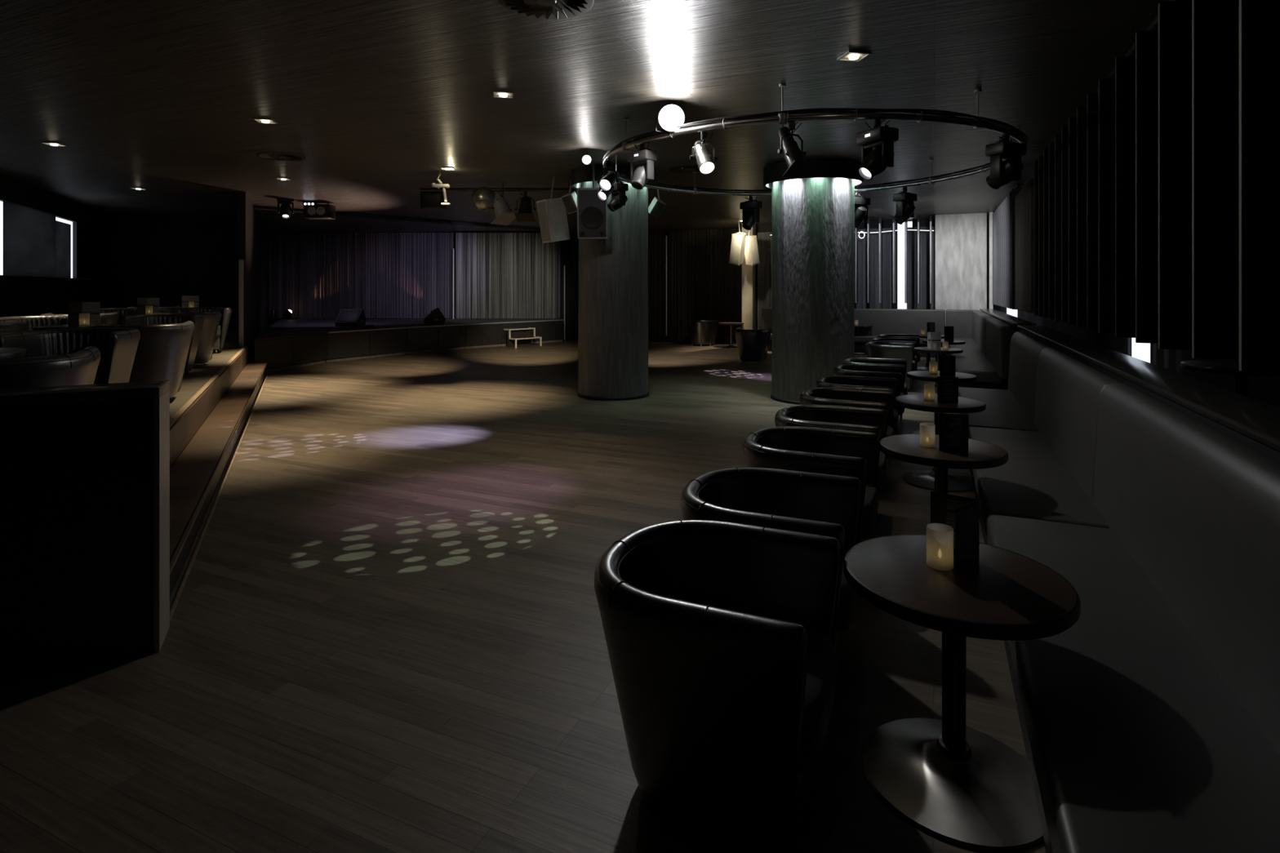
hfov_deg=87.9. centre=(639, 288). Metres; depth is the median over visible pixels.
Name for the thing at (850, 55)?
recessed light
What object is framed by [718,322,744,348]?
round table
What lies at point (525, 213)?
spotlight
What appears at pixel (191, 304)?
glass
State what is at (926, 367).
round table
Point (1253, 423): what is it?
window ledge
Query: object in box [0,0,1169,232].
ceiling
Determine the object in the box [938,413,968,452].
menu card
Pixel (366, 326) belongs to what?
uplight
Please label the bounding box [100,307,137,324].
tub chair
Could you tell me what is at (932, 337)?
menu card
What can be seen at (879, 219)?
blade
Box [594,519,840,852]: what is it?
tub chair
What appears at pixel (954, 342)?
round table
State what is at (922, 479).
round table
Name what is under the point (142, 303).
menu card
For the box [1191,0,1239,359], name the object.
blade
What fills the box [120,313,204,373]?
tub chair
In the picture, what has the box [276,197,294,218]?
light
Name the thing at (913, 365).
seat cushion
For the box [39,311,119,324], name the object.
tub chair
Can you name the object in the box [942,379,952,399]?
print
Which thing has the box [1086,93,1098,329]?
blade
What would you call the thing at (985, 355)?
banquette
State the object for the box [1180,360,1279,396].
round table
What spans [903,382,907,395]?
seat cushion
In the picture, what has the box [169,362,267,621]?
step
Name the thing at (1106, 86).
blade
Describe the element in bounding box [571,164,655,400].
concrete pillar
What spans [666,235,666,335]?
pole
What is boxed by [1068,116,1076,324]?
blade
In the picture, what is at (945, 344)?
glass
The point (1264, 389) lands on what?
wall
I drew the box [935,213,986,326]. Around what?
wall
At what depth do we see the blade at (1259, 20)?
2.82 m
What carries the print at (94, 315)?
attached to the menu card at (74, 308)
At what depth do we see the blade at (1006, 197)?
12.15 m
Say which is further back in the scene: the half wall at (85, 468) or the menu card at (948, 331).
the menu card at (948, 331)
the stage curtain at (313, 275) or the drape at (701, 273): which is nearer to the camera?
the drape at (701, 273)
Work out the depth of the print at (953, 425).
3.78 m
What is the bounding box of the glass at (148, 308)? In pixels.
[145,305,152,314]
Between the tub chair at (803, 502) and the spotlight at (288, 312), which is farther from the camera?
the spotlight at (288, 312)
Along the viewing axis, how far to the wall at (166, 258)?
16.06 m
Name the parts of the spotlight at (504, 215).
gel frame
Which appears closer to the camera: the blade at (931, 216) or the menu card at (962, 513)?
the menu card at (962, 513)
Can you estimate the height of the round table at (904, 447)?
0.670 m
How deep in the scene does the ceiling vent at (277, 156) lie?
8.76 m
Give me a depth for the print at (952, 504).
2.31 m
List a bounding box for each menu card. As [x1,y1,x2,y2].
[67,302,100,325]
[137,297,159,314]
[182,295,199,307]
[926,322,934,335]
[927,332,941,349]
[930,491,979,573]
[937,376,958,403]
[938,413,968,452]
[939,355,955,375]
[944,326,953,341]
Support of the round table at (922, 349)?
on the floor
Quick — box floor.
[0,338,1045,852]
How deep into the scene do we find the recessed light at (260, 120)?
6.89 m
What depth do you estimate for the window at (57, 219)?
10.35 m
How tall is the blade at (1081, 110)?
2.075 m
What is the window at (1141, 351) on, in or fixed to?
in the wall at (1264, 389)
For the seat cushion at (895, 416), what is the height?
0.195 m
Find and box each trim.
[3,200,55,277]
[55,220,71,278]
[238,259,244,346]
[253,204,540,231]
[989,212,992,308]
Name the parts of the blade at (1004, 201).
panel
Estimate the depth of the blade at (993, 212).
14.54 m
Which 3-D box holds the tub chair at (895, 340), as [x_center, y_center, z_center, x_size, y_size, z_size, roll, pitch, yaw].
[4.327,1.234,11.316,0.754,0.733,0.751,0,0,23]
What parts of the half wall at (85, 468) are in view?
panel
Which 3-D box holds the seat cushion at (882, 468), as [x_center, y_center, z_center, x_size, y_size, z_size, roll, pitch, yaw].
[1.383,1.232,4.594,0.600,0.195,0.536,0,0,23]
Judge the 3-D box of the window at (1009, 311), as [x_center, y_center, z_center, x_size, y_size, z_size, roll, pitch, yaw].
[8.898,0.730,15.877,0.220,0.740,0.030,0,0,24]
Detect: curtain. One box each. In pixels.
[269,232,453,318]
[455,232,559,318]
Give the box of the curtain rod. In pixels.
[770,229,933,238]
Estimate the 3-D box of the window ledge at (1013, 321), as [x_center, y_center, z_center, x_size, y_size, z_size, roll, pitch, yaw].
[6.461,1.032,11.904,0.270,1.135,7.000,0,0,24]
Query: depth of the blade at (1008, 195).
11.82 m
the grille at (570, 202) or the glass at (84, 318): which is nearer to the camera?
the glass at (84, 318)
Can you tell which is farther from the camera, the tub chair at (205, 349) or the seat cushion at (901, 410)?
the tub chair at (205, 349)
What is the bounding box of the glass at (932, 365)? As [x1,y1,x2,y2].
[928,361,937,373]
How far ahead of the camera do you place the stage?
15.98 m
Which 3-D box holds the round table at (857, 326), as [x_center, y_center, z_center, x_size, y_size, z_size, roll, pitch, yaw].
[5.300,1.235,16.200,0.690,0.670,0.690,0,0,-17]
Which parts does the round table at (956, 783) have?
plate, stem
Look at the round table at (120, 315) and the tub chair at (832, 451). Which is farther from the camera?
the round table at (120, 315)
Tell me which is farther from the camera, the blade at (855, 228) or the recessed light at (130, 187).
the blade at (855, 228)
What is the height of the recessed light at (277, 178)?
0.026 m
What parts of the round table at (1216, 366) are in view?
stem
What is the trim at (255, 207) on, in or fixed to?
attached to the wall at (253, 235)
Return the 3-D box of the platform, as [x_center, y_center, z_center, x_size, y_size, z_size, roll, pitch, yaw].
[-7.470,1.321,9.238,3.192,0.558,15.600,0,0,-27]
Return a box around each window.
[0,200,72,278]
[897,221,912,309]
[1006,307,1017,317]
[1131,337,1150,363]
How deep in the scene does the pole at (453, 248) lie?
20.38 m
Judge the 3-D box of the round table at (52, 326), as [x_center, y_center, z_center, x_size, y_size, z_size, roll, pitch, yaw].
[-5.674,0.713,6.707,0.690,0.670,0.690,0,0,40]
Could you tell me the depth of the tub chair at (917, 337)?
12.12 m
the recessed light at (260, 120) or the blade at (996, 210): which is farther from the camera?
the blade at (996, 210)
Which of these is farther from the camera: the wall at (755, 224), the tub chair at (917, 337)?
the wall at (755, 224)
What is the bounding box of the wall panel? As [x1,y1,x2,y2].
[1014,178,1034,313]
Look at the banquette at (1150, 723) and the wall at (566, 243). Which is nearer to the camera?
the banquette at (1150, 723)
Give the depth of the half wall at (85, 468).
2.81 m
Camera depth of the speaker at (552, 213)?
10.29 m
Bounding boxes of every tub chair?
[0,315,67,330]
[0,322,28,333]
[0,327,140,384]
[0,346,100,389]
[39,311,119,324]
[89,320,194,398]
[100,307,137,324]
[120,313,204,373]
[127,306,181,312]
[153,311,221,367]
[174,306,231,353]
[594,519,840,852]
[680,466,861,682]
[686,318,718,346]
[734,327,771,363]
[742,426,879,545]
[774,404,887,509]
[799,386,895,475]
[815,375,898,461]
[832,364,904,435]
[842,357,907,421]
[865,341,915,389]
[871,337,917,382]
[877,333,920,370]
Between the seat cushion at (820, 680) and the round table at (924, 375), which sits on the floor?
the round table at (924, 375)
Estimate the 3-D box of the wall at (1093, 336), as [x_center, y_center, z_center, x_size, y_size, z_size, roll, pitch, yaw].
[6.772,-0.075,16.906,8.500,3.350,0.102,0,0,24]
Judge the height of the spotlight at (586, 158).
0.207 m
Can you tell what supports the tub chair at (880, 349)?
on the floor
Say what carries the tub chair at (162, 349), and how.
on the platform
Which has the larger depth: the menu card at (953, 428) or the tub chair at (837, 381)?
the tub chair at (837, 381)
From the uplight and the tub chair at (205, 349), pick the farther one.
the uplight
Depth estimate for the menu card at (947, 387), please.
5.37 m
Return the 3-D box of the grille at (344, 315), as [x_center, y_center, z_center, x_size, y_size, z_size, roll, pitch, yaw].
[-7.220,0.676,16.456,0.480,0.280,0.296,0,0,0]
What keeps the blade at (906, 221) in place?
hanging from the ceiling
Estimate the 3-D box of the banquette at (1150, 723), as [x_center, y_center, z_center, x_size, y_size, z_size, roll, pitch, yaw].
[2.114,1.048,3.299,0.705,1.105,9.745,0,0,24]
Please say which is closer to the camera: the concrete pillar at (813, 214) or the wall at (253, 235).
the concrete pillar at (813, 214)
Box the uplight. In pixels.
[364,324,374,328]
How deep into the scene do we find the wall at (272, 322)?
20.95 m
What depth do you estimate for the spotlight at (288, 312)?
20.17 m
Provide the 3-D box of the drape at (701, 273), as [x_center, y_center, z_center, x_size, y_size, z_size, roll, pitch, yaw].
[1.787,-0.075,19.497,1.926,3.310,0.094,0,0,14]
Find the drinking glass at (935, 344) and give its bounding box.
[933,342,937,350]
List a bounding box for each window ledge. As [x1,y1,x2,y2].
[979,308,1036,389]
[1017,324,1279,462]
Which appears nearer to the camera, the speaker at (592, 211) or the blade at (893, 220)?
the speaker at (592, 211)
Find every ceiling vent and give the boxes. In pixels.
[255,151,305,160]
[497,0,593,19]
[667,165,699,173]
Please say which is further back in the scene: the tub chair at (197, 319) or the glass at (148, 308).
the glass at (148, 308)
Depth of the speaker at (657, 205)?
10.14 m
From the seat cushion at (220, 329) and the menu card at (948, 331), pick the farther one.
the menu card at (948, 331)
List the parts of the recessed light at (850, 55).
bulb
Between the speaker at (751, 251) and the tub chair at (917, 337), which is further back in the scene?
the speaker at (751, 251)
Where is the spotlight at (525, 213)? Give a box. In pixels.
[514,191,536,221]
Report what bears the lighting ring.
hanging from the ceiling
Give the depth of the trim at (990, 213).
15.25 m
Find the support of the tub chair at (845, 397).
on the floor
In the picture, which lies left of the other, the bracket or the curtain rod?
the bracket
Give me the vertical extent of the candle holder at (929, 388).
0.129 m
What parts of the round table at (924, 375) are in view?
plate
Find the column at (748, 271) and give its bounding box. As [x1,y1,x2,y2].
[742,223,755,329]
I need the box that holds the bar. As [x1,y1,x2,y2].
[420,182,577,191]
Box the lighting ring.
[596,83,1027,230]
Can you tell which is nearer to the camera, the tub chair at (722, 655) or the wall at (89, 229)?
the tub chair at (722, 655)
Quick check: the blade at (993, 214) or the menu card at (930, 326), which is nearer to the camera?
the menu card at (930, 326)
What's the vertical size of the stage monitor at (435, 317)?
0.420 m
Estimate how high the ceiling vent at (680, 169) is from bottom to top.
0.019 m
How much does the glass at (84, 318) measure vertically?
0.129 m
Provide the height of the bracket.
0.551 m
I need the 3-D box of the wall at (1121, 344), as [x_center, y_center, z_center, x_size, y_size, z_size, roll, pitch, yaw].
[10.598,-0.075,15.048,0.101,3.350,3.900,0,0,24]
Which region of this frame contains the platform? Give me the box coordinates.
[169,329,248,468]
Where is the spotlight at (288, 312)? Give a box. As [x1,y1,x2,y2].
[282,309,292,319]
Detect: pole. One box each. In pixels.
[453,248,453,319]
[564,265,564,340]
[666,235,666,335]
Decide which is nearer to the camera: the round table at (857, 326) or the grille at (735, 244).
the round table at (857, 326)
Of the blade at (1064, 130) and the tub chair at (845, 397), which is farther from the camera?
the blade at (1064, 130)
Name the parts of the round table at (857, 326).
stem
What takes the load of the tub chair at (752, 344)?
on the floor
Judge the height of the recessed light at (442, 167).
0.026 m
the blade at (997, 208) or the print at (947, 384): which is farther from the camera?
the blade at (997, 208)
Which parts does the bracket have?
arm, rod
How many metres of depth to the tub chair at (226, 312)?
10.74 m
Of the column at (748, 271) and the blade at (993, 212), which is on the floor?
the column at (748, 271)
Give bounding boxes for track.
[994,183,1023,212]
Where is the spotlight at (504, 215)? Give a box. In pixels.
[490,189,515,225]
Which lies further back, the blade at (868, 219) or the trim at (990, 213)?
the blade at (868, 219)
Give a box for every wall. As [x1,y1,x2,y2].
[0,173,105,279]
[0,380,169,683]
[105,213,237,330]
[237,191,269,364]
[269,232,562,338]
[562,228,741,342]
[741,224,755,329]
[755,216,1103,346]
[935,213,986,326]
[1103,333,1131,356]
[1150,342,1279,407]
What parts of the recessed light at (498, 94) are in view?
bulb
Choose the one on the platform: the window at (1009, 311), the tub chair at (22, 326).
the tub chair at (22, 326)
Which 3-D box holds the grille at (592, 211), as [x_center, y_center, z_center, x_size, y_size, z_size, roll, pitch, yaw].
[-0.660,-1.037,9.175,0.378,0.640,0.088,0,0,3]
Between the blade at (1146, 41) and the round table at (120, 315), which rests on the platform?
the round table at (120, 315)
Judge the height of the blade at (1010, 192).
2.075 m
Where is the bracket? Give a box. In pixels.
[420,170,450,209]
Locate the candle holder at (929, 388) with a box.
[924,383,934,400]
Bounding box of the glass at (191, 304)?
[188,301,194,307]
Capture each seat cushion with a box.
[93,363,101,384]
[216,324,222,337]
[697,603,835,773]
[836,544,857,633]
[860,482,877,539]
[875,451,886,493]
[885,425,894,458]
[892,408,898,435]
[898,392,904,415]
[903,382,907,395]
[911,360,915,371]
[915,355,917,367]
[917,351,920,362]
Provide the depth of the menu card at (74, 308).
6.76 m
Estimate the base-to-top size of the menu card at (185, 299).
0.240 m
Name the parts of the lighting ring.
spotlight, spotlight, moving head light, moving head light, dazzling spotlight, spotlight, moving head light, spotlight, gel frame, moving head light, moving head light, moving head light, moving head light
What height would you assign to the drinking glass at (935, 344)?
0.100 m
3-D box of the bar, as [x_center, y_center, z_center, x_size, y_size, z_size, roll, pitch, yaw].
[-2.250,-1.671,10.900,2.700,0.157,0.056,0,0,0]
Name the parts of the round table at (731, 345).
plate, stem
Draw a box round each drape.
[668,228,733,342]
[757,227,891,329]
[906,226,934,309]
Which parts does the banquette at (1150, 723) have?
seat, backrest, seat, backrest, seat, backrest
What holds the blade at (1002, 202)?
hanging from the track
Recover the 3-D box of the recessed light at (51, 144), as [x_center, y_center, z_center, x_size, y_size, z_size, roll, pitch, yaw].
[-7.079,-1.736,8.022,0.182,0.026,0.182,0,0,-11]
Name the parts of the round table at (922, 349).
plate, stem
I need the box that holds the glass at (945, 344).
[942,341,948,350]
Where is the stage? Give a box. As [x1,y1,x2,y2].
[253,318,564,373]
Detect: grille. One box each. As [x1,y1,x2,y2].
[336,309,360,321]
[536,200,551,241]
[561,195,577,213]
[577,189,606,236]
[650,200,665,217]
[729,235,741,264]
[749,236,759,264]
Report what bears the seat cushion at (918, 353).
on the tub chair at (917, 337)
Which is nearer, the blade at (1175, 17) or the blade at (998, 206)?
the blade at (1175, 17)
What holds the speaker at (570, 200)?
attached to the concrete pillar at (613, 313)
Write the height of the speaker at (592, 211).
1.061 m
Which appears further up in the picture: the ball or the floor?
the ball
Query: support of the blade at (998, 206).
hanging from the track
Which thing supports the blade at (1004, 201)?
hanging from the track
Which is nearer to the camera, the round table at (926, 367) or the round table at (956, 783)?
the round table at (956, 783)
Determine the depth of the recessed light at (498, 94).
5.95 m
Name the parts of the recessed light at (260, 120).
bulb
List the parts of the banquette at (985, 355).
backrest, seat, backrest, backrest, seat, backrest, backrest, backrest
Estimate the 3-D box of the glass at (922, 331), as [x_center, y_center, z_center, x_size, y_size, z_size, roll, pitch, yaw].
[5.605,0.866,13.157,0.083,0.129,0.083,0,0,-31]
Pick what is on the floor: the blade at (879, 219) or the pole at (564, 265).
the pole at (564, 265)
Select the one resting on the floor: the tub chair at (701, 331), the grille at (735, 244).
the tub chair at (701, 331)
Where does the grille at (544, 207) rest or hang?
attached to the speaker at (552, 213)
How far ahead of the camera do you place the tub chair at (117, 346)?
5.04 m
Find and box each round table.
[0,347,28,359]
[31,324,120,330]
[118,314,141,318]
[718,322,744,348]
[843,534,1080,851]
[853,324,871,353]
[879,433,1008,493]
[894,394,986,492]
[906,370,976,434]
[912,333,944,370]
[914,346,963,394]
[922,339,965,355]
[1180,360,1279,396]
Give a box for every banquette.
[761,307,1014,389]
[958,331,1279,852]
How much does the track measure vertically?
0.040 m
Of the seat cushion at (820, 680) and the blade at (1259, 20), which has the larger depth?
the blade at (1259, 20)
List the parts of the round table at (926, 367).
plate, stem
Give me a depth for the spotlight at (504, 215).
10.82 m
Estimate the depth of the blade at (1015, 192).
11.14 m
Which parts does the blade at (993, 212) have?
panel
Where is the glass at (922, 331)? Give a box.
[920,328,924,335]
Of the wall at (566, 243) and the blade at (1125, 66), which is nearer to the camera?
the blade at (1125, 66)
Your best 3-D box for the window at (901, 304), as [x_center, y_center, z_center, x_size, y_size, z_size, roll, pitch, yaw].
[6.761,-0.200,16.943,0.410,3.000,0.030,0,0,24]
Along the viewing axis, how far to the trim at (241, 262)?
11.84 m
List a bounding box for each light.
[40,141,67,146]
[129,186,146,189]
[252,117,277,124]
[275,177,291,180]
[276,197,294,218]
[302,200,317,205]
[440,166,454,170]
[492,89,513,98]
[836,50,871,62]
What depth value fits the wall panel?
9.69 m
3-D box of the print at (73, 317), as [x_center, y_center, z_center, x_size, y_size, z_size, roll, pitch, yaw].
[-5.754,0.289,6.763,0.135,0.108,0.002,0,0,2]
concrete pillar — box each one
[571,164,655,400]
[763,158,863,404]
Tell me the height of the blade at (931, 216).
2.109 m
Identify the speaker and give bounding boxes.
[536,176,569,243]
[560,177,577,213]
[577,164,607,238]
[648,173,666,217]
[728,219,746,265]
[744,230,759,265]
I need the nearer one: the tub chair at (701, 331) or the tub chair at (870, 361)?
the tub chair at (870, 361)
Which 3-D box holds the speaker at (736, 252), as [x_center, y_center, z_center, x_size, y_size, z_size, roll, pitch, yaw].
[2.513,-1.165,17.006,0.489,1.178,0.502,0,0,36]
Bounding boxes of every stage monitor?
[334,309,365,326]
[423,307,445,324]
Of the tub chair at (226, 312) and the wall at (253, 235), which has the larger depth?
the wall at (253, 235)
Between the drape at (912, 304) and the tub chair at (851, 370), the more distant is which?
the drape at (912, 304)
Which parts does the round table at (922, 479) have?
stem, plate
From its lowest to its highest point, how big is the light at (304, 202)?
0.097 m
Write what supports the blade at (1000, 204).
hanging from the track
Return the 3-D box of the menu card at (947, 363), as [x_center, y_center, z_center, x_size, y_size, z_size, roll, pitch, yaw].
[3.278,0.825,7.078,0.155,0.210,0.047,0,0,0]
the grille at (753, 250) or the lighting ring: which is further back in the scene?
the grille at (753, 250)
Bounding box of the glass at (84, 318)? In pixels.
[79,313,89,325]
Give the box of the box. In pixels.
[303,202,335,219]
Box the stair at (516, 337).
[503,327,542,347]
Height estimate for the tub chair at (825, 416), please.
0.733 m
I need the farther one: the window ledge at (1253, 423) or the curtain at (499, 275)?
the curtain at (499, 275)
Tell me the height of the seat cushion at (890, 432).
0.195 m
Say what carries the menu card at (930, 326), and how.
on the round table at (926, 367)
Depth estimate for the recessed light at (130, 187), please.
11.57 m
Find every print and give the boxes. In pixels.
[68,311,81,322]
[83,311,99,320]
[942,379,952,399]
[943,357,951,371]
[945,417,960,445]
[946,499,962,548]
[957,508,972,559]
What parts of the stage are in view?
panel, edge trim, panel, panel, edge trim, panel, panel, edge trim, panel, panel, edge trim, panel, panel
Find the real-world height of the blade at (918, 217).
2.109 m
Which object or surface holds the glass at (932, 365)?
on the round table at (924, 375)
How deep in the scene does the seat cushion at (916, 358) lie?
11.01 m
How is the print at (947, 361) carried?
attached to the menu card at (947, 363)
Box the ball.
[471,186,495,211]
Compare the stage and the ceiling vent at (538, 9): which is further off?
the stage
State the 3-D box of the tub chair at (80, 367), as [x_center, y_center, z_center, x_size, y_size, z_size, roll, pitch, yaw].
[-3.112,0.681,3.193,0.751,0.733,0.754,0,0,-33]
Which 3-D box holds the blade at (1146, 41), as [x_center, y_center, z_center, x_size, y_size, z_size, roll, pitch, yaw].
[3.376,-0.682,4.269,0.307,2.075,0.027,0,0,24]
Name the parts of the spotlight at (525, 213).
gel frame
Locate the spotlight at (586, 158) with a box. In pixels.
[582,148,591,164]
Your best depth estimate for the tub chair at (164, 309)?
11.33 m
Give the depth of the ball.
10.76 m
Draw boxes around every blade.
[854,227,857,302]
[866,217,870,302]
[878,217,881,302]
[892,217,895,302]
[904,219,907,302]
[917,216,919,302]
[929,215,932,303]
[992,213,993,304]
[993,212,995,304]
[995,209,996,305]
[996,208,998,305]
[998,206,999,306]
[1000,204,1001,306]
[1001,201,1003,306]
[1003,199,1005,306]
[1005,196,1007,307]
[1007,194,1009,308]
[1009,191,1011,308]
[1011,184,1022,309]
[1061,125,1068,322]
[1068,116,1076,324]
[1076,106,1086,327]
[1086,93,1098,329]
[1098,77,1115,333]
[1115,55,1135,337]
[1135,28,1158,343]
[1158,0,1191,350]
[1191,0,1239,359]
[1239,0,1279,372]
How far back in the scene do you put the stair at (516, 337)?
18.29 m
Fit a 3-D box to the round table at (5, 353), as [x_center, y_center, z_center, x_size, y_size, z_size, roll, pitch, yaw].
[-4.050,0.713,3.887,0.690,0.670,0.690,0,0,-27]
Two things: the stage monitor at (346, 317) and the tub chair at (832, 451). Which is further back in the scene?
the stage monitor at (346, 317)

